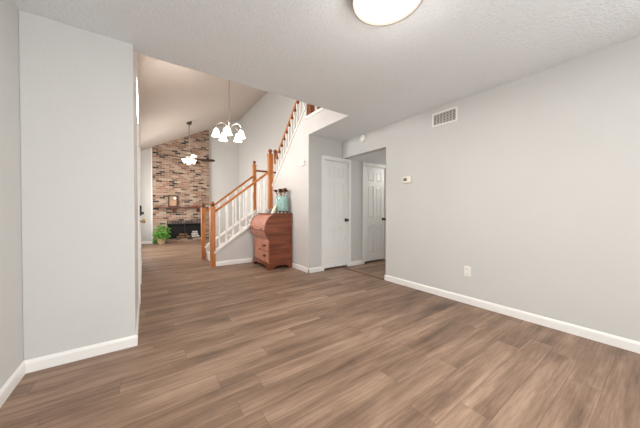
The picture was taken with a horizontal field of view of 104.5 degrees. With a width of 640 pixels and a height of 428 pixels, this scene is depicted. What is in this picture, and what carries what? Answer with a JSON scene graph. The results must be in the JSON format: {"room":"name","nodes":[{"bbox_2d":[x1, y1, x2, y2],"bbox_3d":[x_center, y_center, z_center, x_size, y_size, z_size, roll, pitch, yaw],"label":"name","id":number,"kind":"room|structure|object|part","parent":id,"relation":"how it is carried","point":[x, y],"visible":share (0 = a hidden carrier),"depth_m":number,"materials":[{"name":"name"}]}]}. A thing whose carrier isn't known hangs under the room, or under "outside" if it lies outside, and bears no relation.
{"room":"empty living room","nodes":[
{"label":"empty living room","id":0,"kind":"room"},
{"bbox_2d":[0,0,23,388],"bbox_3d":[-0.581,-0.116,-0.464,0.120,2.440,5.353,0,1,-35],"label":"wall","id":1,"kind":"structure","parent":0,"point":[11,290],"depth_m":1.53,"materials":[{"name":"paint"}]},
{"bbox_2d":[0,361,25,407],"bbox_3d":[-0.526,1.060,-0.411,0.013,0.086,5.113,0,1,-35],"label":"baseboard","id":2,"kind":"structure","parent":1,"relation":"attached to","point":[15,378],"depth_m":1.51,"materials":[{"name":"white wood"}]},
{"bbox_2d":[18,10,135,359],"bbox_3d":[-1.790,-0.145,1.884,0.609,2.440,0.120,0,1,-35],"label":"wall","id":3,"kind":"structure","parent":0,"point":[76,84],"depth_m":1.81,"materials":[{"name":"paint"}]},
{"bbox_2d":[24,334,137,372],"bbox_3d":[-1.747,1.032,1.848,0.622,0.086,0.013,0,1,-35],"label":"baseboard","id":4,"kind":"structure","parent":3,"relation":"attached to","point":[39,363],"depth_m":1.82,"materials":[{"name":"white wood"}]},
{"bbox_2d":[133,52,140,322],"bbox_3d":[-2.723,-0.492,3.539,0.220,3.093,3.667,0,1,-35],"label":"wall","id":5,"kind":"structure","parent":0,"point":[136,84],"depth_m":2.50,"materials":[{"name":"paint"}]},
{"bbox_2d":[137,87,137,116],"bbox_3d":[-2.458,-1.492,3.284,0.060,0.540,0.930,0,1,-35],"label":"window","id":6,"kind":"structure","parent":5,"relation":"in","point":[137,87],"depth_m":3.63,"materials":[{"name":"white glass"}]},
{"bbox_2d":[136,298,139,334],"bbox_3d":[-1.809,1.025,2.465,0.013,0.086,1.067,0,1,-35],"label":"baseboard","id":7,"kind":"structure","parent":5,"relation":"attached to","point":[138,310],"depth_m":2.37,"materials":[{"name":"white wood"}]},
{"bbox_2d":[137,124,144,303],"bbox_3d":[-2.421,0.001,3.328,0.122,2.112,1.060,0,1,-35],"label":"door","id":8,"kind":"structure","parent":5,"relation":"in","point":[140,213],"depth_m":2.90,"materials":[{"name":"white wood"}]},
{"bbox_3d":[-2.423,0.001,3.327,0.018,2.112,1.060,0,1,-35],"label":"casing","id":9,"kind":"part","parent":8,"relation":"part of","materials":[{"name":"white wood"}]},
{"bbox_2d":[140,121,238,241],"bbox_3d":[-4.714,-1.419,9.091,3.673,4.811,0.120,0,1,-35],"label":"wall","id":10,"kind":"structure","parent":0,"point":[224,172],"depth_m":9.57,"materials":[{"name":"paint"}]},
{"bbox_2d":[141,241,151,243],"bbox_3d":[-5.866,0.954,8.226,0.520,0.086,0.013,0,1,-35],"label":"baseboard","id":11,"kind":"structure","parent":10,"relation":"attached to","point":[142,242],"depth_m":8.27,"materials":[{"name":"white wood"}]},
{"bbox_2d":[151,148,152,243],"bbox_3d":[-5.654,-0.612,8.328,0.035,3.216,0.060,0,1,-35],"label":"trim","id":12,"kind":"structure","parent":10,"relation":"attached to","point":[151,148],"depth_m":8.30,"materials":[{"name":"white wood"}]},
{"bbox_2d":[137,53,267,150],"bbox_3d":[-1.139,-2.836,3.934,3.753,2.052,13.000,0,1,-35],"label":"vault","id":13,"kind":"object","parent":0,"point":[171,96],"visible":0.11,"depth_m":5.72,"materials":[{"name":"paint"}]},
{"bbox_2d":[164,121,214,163],"bbox_3d":[-3.775,-2.090,7.195,1.320,1.244,1.290,0,1,-35],"label":"ceiling fan","id":14,"kind":"object","parent":13,"relation":"hanging from","point":[189,158],"visible":0.99,"depth_m":7.20,"materials":[{"name":"grey metal"}]},
{"bbox_3d":[-3.401,-1.608,7.394,0.490,0.054,0.132,0,1,-22],"label":"blade","id":15,"kind":"part","parent":14,"relation":"part of","materials":[{"name":"brown wood"}]},
{"bbox_2d":[211,80,245,141],"bbox_3d":[-1.612,-2.031,4.351,0.557,1.387,0.568,0,1,-35],"label":"chandelier","id":16,"kind":"object","parent":13,"relation":"hanging from","point":[239,135],"visible":0.92,"depth_m":4.33,"materials":[{"name":"white glass"}]},
{"bbox_3d":[-1.781,-1.400,4.253,0.160,0.128,0.160,0,1,-35],"label":"lamp shade","id":17,"kind":"part","parent":16,"relation":"part of","materials":[{"name":"white glass"}]},
{"bbox_3d":[-1.759,-1.403,4.505,0.160,0.128,0.160,0,1,-35],"label":"lamp shade","id":18,"kind":"part","parent":16,"relation":"part of","materials":[{"name":"white glass"}]},
{"bbox_3d":[-1.548,-1.399,4.154,0.160,0.128,0.160,0,1,-35],"label":"lamp shade","id":19,"kind":"part","parent":16,"relation":"part of","materials":[{"name":"white glass"}]},
{"bbox_3d":[-1.596,-2.138,4.355,0.013,1.064,0.013,0,1,-13],"label":"hanging rod","id":20,"kind":"part","parent":16,"relation":"part of","materials":[{"name":"silver metal"}]},
{"bbox_3d":[-1.512,-1.404,4.562,0.160,0.128,0.160,0,1,-35],"label":"lamp shade","id":21,"kind":"part","parent":16,"relation":"part of","materials":[{"name":"white glass"}]},
{"bbox_3d":[-1.382,-1.401,4.345,0.160,0.128,0.160,0,1,-35],"label":"lamp shade","id":22,"kind":"part","parent":16,"relation":"part of","materials":[{"name":"white glass"}]},
{"bbox_2d":[216,227,253,261],"bbox_3d":[-1.607,0.470,5.297,1.231,1.126,0.100,0,1,-35],"label":"wall","id":23,"kind":"structure","parent":0,"point":[242,246],"depth_m":5.18,"materials":[{"name":"paint"}]},
{"bbox_2d":[216,258,252,265],"bbox_3d":[-1.567,0.990,5.263,1.211,0.086,0.013,0,1,-35],"label":"baseboard","id":24,"kind":"structure","parent":23,"relation":"attached to","point":[230,262],"depth_m":5.11,"materials":[{"name":"white wood"}]},
{"bbox_2d":[214,208,272,253],"bbox_3d":[-1.614,0.325,5.287,1.251,0.916,0.145,0,1,-35],"label":"trim","id":25,"kind":"structure","parent":23,"relation":"attached to","point":[248,225],"depth_m":5.11,"materials":[{"name":"white wood"}]},
{"bbox_2d":[206,211,263,258],"bbox_3d":[-1.815,0.471,6.252,1.993,1.100,0.100,0,1,-35],"label":"wall","id":26,"kind":"structure","parent":0,"point":[236,229],"depth_m":6.01,"materials":[{"name":"paint"}]},
{"bbox_2d":[205,210,255,247],"bbox_3d":[-2.155,0.334,6.010,1.200,0.880,0.140,0,1,-35],"label":"trim","id":27,"kind":"structure","parent":26,"relation":"attached to","point":[250,213],"depth_m":5.96,"materials":[{"name":"white wood"}]},
{"bbox_2d":[273,107,347,267],"bbox_3d":[-0.324,-0.427,4.621,0.100,2.937,2.665,0,1,-35],"label":"wall","id":28,"kind":"structure","parent":0,"point":[291,176],"depth_m":4.59,"materials":[{"name":"paint"}]},
{"bbox_2d":[272,105,307,186],"bbox_3d":[-0.628,-1.253,5.042,0.140,1.386,1.490,0,1,-35],"label":"trim","id":29,"kind":"structure","parent":28,"relation":"attached to","point":[304,109],"depth_m":4.85,"materials":[{"name":"white wood"}]},
{"bbox_2d":[273,100,307,173],"bbox_3d":[-0.628,-1.649,5.028,0.092,1.774,1.395,0,1,-35],"label":"stair railing","id":30,"kind":"object","parent":29,"relation":"on","point":[290,122],"visible":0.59,"depth_m":5.03,"materials":[{"name":"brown wood"}]},
{"bbox_3d":[-0.618,-1.829,5.012,0.064,1.415,1.360,0,1,-35],"label":"handrail","id":31,"kind":"part","parent":30,"relation":"part of","materials":[{"name":"brown wood"}]},
{"bbox_2d":[292,263,308,272],"bbox_3d":[-0.638,0.994,4.986,0.013,0.086,1.535,0,1,-35],"label":"baseboard","id":32,"kind":"structure","parent":28,"relation":"attached to","point":[299,267],"depth_m":4.58,"materials":[{"name":"white wood"}]},
{"bbox_2d":[306,108,323,119],"bbox_3d":[0.123,-1.696,3.971,0.140,0.050,1.117,0,1,-35],"label":"trim","id":33,"kind":"structure","parent":28,"relation":"on","point":[319,109],"depth_m":4.16,"materials":[{"name":"white wood"}]},
{"bbox_2d":[308,104,320,114],"bbox_3d":[0.256,-2.314,3.775,0.104,1.190,1.522,0,1,-35],"label":"landing railing","id":34,"kind":"object","parent":33,"relation":"on","point":[311,108],"visible":0.02,"depth_m":4.33,"materials":[{"name":"brown wood"}]},
{"bbox_3d":[-0.153,-2.266,4.355,0.104,1.080,0.104,0,1,-35],"label":"newel post","id":35,"kind":"part","parent":34,"relation":"part of","materials":[{"name":"brown wood"}]},
{"bbox_2d":[0,240,639,427],"bbox_3d":[-0.310,1.083,4.445,6.400,0.080,13.200,0,1,-35],"label":"floor","id":36,"kind":"structure","parent":0,"point":[242,345],"depth_m":1.76,"materials":[{"name":"brown wood"}]},
{"bbox_2d":[152,223,171,243],"bbox_3d":[-5.266,0.656,8.234,0.577,0.682,0.428,0,1,-35],"label":"potted plant","id":37,"kind":"object","parent":36,"relation":"on","point":[160,237],"visible":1,"depth_m":8.20,"materials":[{"name":"green plant"}]},
{"bbox_3d":[-5.285,0.899,8.252,0.270,0.195,0.270,0,1,-35],"label":"pot","id":38,"kind":"part","parent":37,"relation":"part of","materials":[{"name":"ceramic"}]},
{"bbox_2d":[152,129,208,243],"bbox_3d":[-4.856,-1.086,8.756,1.760,4.152,0.270,0,1,-35],"label":"fireplace","id":39,"kind":"object","parent":36,"relation":"on","point":[190,182],"visible":0.77,"depth_m":8.79,"materials":[{"name":"brick"}]},
{"bbox_2d":[168,195,177,206],"bbox_3d":[-5.087,-0.446,8.571,0.290,0.404,0.020,0,1,-35],"label":"picture frame","id":40,"kind":"object","parent":39,"relation":"on","point":[172,199],"visible":0.99,"depth_m":8.57,"materials":[{"name":"brown wood"}]},
{"bbox_2d":[169,196,175,205],"bbox_3d":[-5.090,-0.446,8.575,0.210,0.324,0.006,0,1,-35],"label":"picture","id":41,"kind":"object","parent":40,"relation":"attached to","point":[172,199],"depth_m":8.56},
{"bbox_2d":[153,207,207,207],"bbox_3d":[-4.846,-0.224,8.713,1.675,0.040,0.170,0,1,-35],"label":"mantel shelf","id":42,"kind":"object","parent":39,"relation":"attached to","point":[153,207],"depth_m":8.57,"materials":[{"name":"brown wood"}]},
{"bbox_3d":[-4.820,0.594,8.838,1.100,0.530,0.012,0,1,-35],"label":"fire screen frame","id":43,"kind":"part","parent":39,"relation":"part of","materials":[{"name":"black metal"}]},
{"bbox_2d":[206,212,263,260],"bbox_3d":[-1.093,-0.312,5.220,1.984,2.692,2.394,0,1,-35],"label":"staircase","id":44,"kind":"structure","parent":36,"relation":"on","point":[242,227],"depth_m":5.79,"materials":[{"name":"paint"}]},
{"bbox_2d":[200,161,275,258],"bbox_3d":[-1.852,-0.169,6.218,2.085,2.380,0.104,0,1,-35],"label":"stair railing","id":45,"kind":"object","parent":36,"relation":"on","point":[252,178],"visible":0.7,"depth_m":6.04,"materials":[{"name":"brown wood"}]},
{"bbox_3d":[-2.662,0.444,5.654,0.104,1.170,0.104,0,1,-35],"label":"newel post","id":46,"kind":"part","parent":45,"relation":"part of","materials":[{"name":"brown wood"}]},
{"bbox_3d":[-2.165,-0.508,5.993,1.125,0.955,0.064,0,1,-35],"label":"handrail","id":47,"kind":"part","parent":45,"relation":"part of","materials":[{"name":"brown wood"}]},
{"bbox_3d":[-1.677,-0.620,6.336,0.092,1.280,0.092,0,1,-35],"label":"newel post","id":48,"kind":"part","parent":45,"relation":"part of","materials":[{"name":"brown wood"}]},
{"bbox_2d":[209,149,273,266],"bbox_3d":[-1.624,-0.214,5.256,1.339,2.495,0.119,0,1,-35],"label":"stair railing","id":49,"kind":"object","parent":36,"relation":"on","point":[269,173],"visible":0.98,"depth_m":5.21,"materials":[{"name":"brown wood"}]},
{"bbox_3d":[-2.124,0.450,4.901,0.104,1.175,0.104,0,1,-35],"label":"newel post","id":50,"kind":"part","parent":49,"relation":"part of","materials":[{"name":"brown wood"}]},
{"bbox_3d":[-1.633,-0.493,5.260,1.140,0.938,0.064,0,1,-35],"label":"handrail","id":51,"kind":"part","parent":49,"relation":"part of","materials":[{"name":"brown wood"}]},
{"bbox_3d":[-1.125,-0.663,5.605,0.115,1.385,0.115,0,1,-35],"label":"newel post","id":52,"kind":"part","parent":49,"relation":"part of","materials":[{"name":"brown wood"}]},
{"bbox_2d":[250,213,291,270],"bbox_3d":[-1.012,0.508,4.984,0.582,1.058,0.814,0,1,-35],"label":"desk","id":53,"kind":"object","parent":36,"relation":"on","point":[272,232],"visible":1,"depth_m":4.72,"materials":[{"name":"brown wood"}]},
{"bbox_3d":[-1.262,0.696,5.014,0.006,0.280,0.255,0,1,-35],"label":"raised panel","id":54,"kind":"part","parent":53,"relation":"part of","materials":[{"name":"brown wood"}]},
{"bbox_3d":[-1.252,0.696,5.022,0.020,0.376,0.349,0,1,-35],"label":"door","id":55,"kind":"part","parent":53,"relation":"part of","materials":[{"name":"brown wood"}]},
{"bbox_3d":[-1.184,0.401,4.862,0.109,0.165,0.734,0,1,-35],"label":"drawer","id":56,"kind":"part","parent":53,"relation":"part of","materials":[{"name":"brown wood"}]},
{"bbox_3d":[-1.151,0.695,4.888,0.018,0.425,0.734,0,1,-35],"label":"frame","id":57,"kind":"part","parent":53,"relation":"part of","materials":[{"name":"brown wood"}]},
{"bbox_3d":[-1.047,0.603,4.730,0.020,0.183,0.307,0,1,-35],"label":"drawer","id":58,"kind":"part","parent":53,"relation":"part of","materials":[{"name":"brown wood"}]},
{"bbox_3d":[-1.047,0.796,4.732,0.020,0.183,0.307,0,1,-35],"label":"drawer","id":59,"kind":"part","parent":53,"relation":"part of","materials":[{"name":"brown wood"}]},
{"bbox_3d":[-0.786,0.473,4.680,0.562,0.935,0.022,0,1,-35],"label":"panel","id":60,"kind":"part","parent":53,"relation":"part of","materials":[{"name":"brown wood"}]},
{"bbox_3d":[-0.740,0.460,4.696,0.468,0.900,0.006,0,1,-35],"label":"moulding","id":61,"kind":"part","parent":53,"relation":"part of","materials":[{"name":"brown wood"}]},
{"bbox_3d":[-0.753,-0.037,4.877,0.200,0.034,0.200,0,1,-35],"label":"stand","id":62,"kind":"object","parent":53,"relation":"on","visible":0},
{"bbox_2d":[275,196,287,210],"bbox_3d":[-0.753,-0.201,4.875,0.246,0.293,0.246,0,1,-35],"label":"vase","id":63,"kind":"object","parent":62,"relation":"on","point":[281,202],"visible":0.94,"depth_m":4.77,"materials":[{"name":"teal ceramic"}]},
{"bbox_2d":[342,267,383,279],"bbox_3d":[0.741,1.041,4.372,0.050,0.006,1.057,0,1,-35],"label":"trim","id":64,"kind":"structure","parent":36,"relation":"on","point":[342,267],"depth_m":4.33,"materials":[{"name":"brown wood"}]},
{"bbox_2d":[13,0,639,140],"bbox_3d":[0.718,-1.494,1.074,4.034,0.278,6.398,0,1,-35],"label":"ceiling","id":65,"kind":"structure","parent":0,"point":[319,53],"depth_m":1.95,"materials":[{"name":"white paint"}]},
{"bbox_2d":[351,0,422,25],"bbox_3d":[0.409,-1.325,1.500,0.438,0.071,0.438,0,1,-35],"label":"ceiling light","id":66,"kind":"object","parent":65,"relation":"attached to","point":[369,12],"visible":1,"depth_m":1.58,"materials":[{"name":"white glass"}]},
{"bbox_2d":[309,135,380,267],"bbox_3d":[1.014,-0.187,5.287,3.047,2.440,0.120,0,1,-35],"label":"wall","id":67,"kind":"structure","parent":0,"point":[318,146],"depth_m":4.51,"materials":[{"name":"paint"}]},
{"bbox_2d":[308,266,320,272],"bbox_3d":[-0.091,1.000,4.441,0.280,0.086,0.013,0,1,-35],"label":"baseboard","id":68,"kind":"structure","parent":67,"relation":"attached to","point":[315,269],"depth_m":4.43,"materials":[{"name":"white wood"}]},
{"bbox_2d":[321,155,350,270],"bbox_3d":[0.295,-0.015,4.746,0.730,2.109,0.179,0,1,-35],"label":"door","id":69,"kind":"structure","parent":67,"relation":"in","point":[335,175],"depth_m":4.72,"materials":[{"name":"white wood"}]},
{"bbox_2d":[351,260,361,265],"bbox_3d":[0.741,0.993,5.028,0.322,0.086,0.013,0,1,-35],"label":"baseboard","id":70,"kind":"structure","parent":67,"relation":"attached to","point":[358,262],"depth_m":5.02,"materials":[{"name":"white wood"}]},
{"bbox_2d":[362,162,385,263],"bbox_3d":[1.169,-0.022,5.363,0.790,2.109,0.179,0,1,-35],"label":"door","id":71,"kind":"structure","parent":67,"relation":"in","point":[373,178],"depth_m":5.33,"materials":[{"name":"white wood"}]},
{"bbox_2d":[349,149,385,164],"bbox_3d":[1.717,-1.125,5.042,2.167,0.100,1.311,0,1,-35],"label":"ceiling","id":72,"kind":"structure","parent":0,"point":[379,157],"depth_m":4.79,"materials":[{"name":"white paint"}]},
{"bbox_2d":[239,36,639,341],"bbox_3d":[0.467,-1.337,4.828,0.120,4.750,12.820,0,1,-35],"label":"wall","id":73,"kind":"structure","parent":0,"point":[534,187],"depth_m":2.48,"materials":[{"name":"paint"}]},
{"bbox_2d":[360,134,365,141],"bbox_3d":[0.740,-1.313,4.299,0.044,0.136,0.136,0,1,-35],"label":"smoke detector","id":74,"kind":"object","parent":73,"relation":"attached to","point":[362,137],"visible":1,"depth_m":4.27,"materials":[{"name":"white plastic"}]},
{"bbox_2d":[402,176,410,182],"bbox_3d":[1.257,-0.496,3.588,0.028,0.094,0.135,0,1,-35],"label":"thermostat","id":75,"kind":"object","parent":73,"relation":"attached to","point":[407,179],"visible":1,"depth_m":3.58,"materials":[{"name":"beige plastic"}]},
{"bbox_2d":[432,106,457,127],"bbox_3d":[1.577,-1.225,3.140,0.012,0.178,0.325,0,1,-35],"label":"air vent","id":76,"kind":"object","parent":73,"relation":"in","point":[450,115],"visible":1,"depth_m":3.13,"materials":[{"name":"metal"}]},
{"bbox_2d":[464,266,470,276],"bbox_3d":[1.743,0.677,2.930,0.011,0.120,0.074,0,1,-35],"label":"wall outlet","id":77,"kind":"object","parent":73,"relation":"attached to","point":[467,270],"visible":1,"depth_m":2.92,"materials":[{"name":"white plastic"}]},
{"bbox_2d":[385,275,639,353],"bbox_3d":[2.537,1.033,1.806,0.013,0.086,5.207,0,1,-35],"label":"baseboard","id":78,"kind":"structure","parent":73,"relation":"attached to","point":[620,342],"depth_m":2.43,"materials":[{"name":"white wood"}]}
]}

